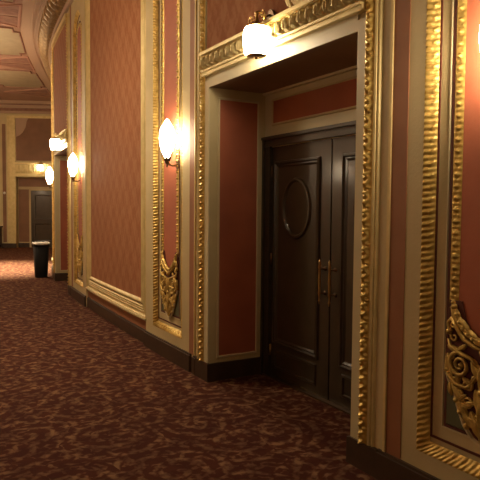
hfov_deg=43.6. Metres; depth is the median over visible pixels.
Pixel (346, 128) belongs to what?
trim
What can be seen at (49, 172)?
wall sconce
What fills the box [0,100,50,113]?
trim
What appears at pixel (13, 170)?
trim
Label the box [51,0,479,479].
wall
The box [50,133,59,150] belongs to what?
lantern
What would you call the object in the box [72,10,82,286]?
trim
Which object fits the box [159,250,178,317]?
carved ornament
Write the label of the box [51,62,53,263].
trim
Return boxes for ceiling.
[0,0,50,100]
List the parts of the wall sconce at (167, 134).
lamp shade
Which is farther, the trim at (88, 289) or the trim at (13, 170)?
the trim at (13, 170)
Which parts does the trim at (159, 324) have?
moulding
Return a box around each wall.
[0,113,51,247]
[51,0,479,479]
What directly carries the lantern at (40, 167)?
attached to the wall at (32, 135)
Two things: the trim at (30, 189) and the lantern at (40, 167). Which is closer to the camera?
the lantern at (40, 167)
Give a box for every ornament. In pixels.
[76,234,82,275]
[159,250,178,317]
[285,0,303,7]
[445,299,479,447]
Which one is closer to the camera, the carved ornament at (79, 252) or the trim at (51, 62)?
the carved ornament at (79, 252)
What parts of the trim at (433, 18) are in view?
moulding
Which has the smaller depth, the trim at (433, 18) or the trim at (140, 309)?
the trim at (433, 18)
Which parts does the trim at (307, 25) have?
moulding, moulding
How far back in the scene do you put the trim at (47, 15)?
11.65 m
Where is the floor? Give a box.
[0,247,376,479]
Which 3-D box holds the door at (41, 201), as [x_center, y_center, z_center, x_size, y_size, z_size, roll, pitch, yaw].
[-7.063,-0.762,21.784,1.020,2.050,0.093,0,3,-5]
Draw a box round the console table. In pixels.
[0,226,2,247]
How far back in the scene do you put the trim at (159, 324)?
6.13 m
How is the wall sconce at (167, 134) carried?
attached to the wall at (316, 87)
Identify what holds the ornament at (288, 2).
attached to the wall at (316, 87)
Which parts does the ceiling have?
maroon panel, olive panel, maroon panel, olive panel, maroon panel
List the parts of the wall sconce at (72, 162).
lamp shade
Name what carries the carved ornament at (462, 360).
attached to the wall at (316, 87)
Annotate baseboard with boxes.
[2,243,29,247]
[51,266,440,479]
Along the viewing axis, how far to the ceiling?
15.04 m
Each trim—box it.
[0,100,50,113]
[6,115,51,242]
[29,188,51,246]
[31,0,73,84]
[51,12,70,285]
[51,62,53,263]
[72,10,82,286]
[85,0,145,317]
[85,287,145,320]
[153,0,182,338]
[197,0,382,446]
[260,120,355,374]
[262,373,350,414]
[416,0,479,478]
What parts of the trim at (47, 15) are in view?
moulding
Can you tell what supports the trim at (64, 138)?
attached to the wall at (316, 87)
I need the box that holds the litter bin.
[32,241,49,277]
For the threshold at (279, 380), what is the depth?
4.80 m
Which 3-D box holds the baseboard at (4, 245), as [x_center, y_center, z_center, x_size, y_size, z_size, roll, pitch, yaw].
[-8.767,0.191,21.602,7.800,0.160,0.280,0,3,-5]
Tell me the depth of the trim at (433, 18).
2.99 m
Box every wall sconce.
[46,167,52,188]
[68,153,80,183]
[159,119,179,170]
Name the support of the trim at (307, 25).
attached to the wall at (316, 87)
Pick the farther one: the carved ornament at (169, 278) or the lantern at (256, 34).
the carved ornament at (169, 278)
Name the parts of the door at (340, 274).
pull handle, handle post, kick panel moulding, panel moulding, oval moulding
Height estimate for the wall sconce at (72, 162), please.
0.485 m
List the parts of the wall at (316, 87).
damask panel, panel moulding, reveal panel, panel moulding, rose panel, damask panel, rose panel, green panel, panel moulding, panel moulding, reveal panel, damask panel, panel moulding, transom panel, panel moulding, green panel, rose panel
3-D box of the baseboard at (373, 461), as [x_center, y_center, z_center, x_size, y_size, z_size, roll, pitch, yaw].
[-2.549,0.783,11.463,1.795,0.165,25.087,-1,3,-21]
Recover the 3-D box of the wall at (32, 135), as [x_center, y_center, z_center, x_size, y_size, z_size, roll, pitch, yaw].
[-8.749,-2.327,21.489,7.800,5.200,0.335,0,3,-5]
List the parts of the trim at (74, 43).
moulding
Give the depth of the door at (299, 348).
4.91 m
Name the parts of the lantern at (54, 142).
lamp shade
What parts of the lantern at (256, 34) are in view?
lamp shade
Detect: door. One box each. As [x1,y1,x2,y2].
[31,191,51,246]
[269,138,332,399]
[328,135,355,410]
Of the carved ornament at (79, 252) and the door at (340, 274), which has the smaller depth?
the door at (340, 274)
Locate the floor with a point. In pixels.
(82, 397)
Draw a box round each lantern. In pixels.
[37,162,42,170]
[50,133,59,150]
[243,9,275,59]
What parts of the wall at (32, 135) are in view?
panel, overdoor panel, recess panel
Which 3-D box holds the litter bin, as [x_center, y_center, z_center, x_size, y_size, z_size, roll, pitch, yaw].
[-4.202,0.411,12.673,0.348,0.752,0.348,-1,4,-30]
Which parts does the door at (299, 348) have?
kick panel moulding, panel moulding, oval moulding, pull handle, handle post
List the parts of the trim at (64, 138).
moulding, moulding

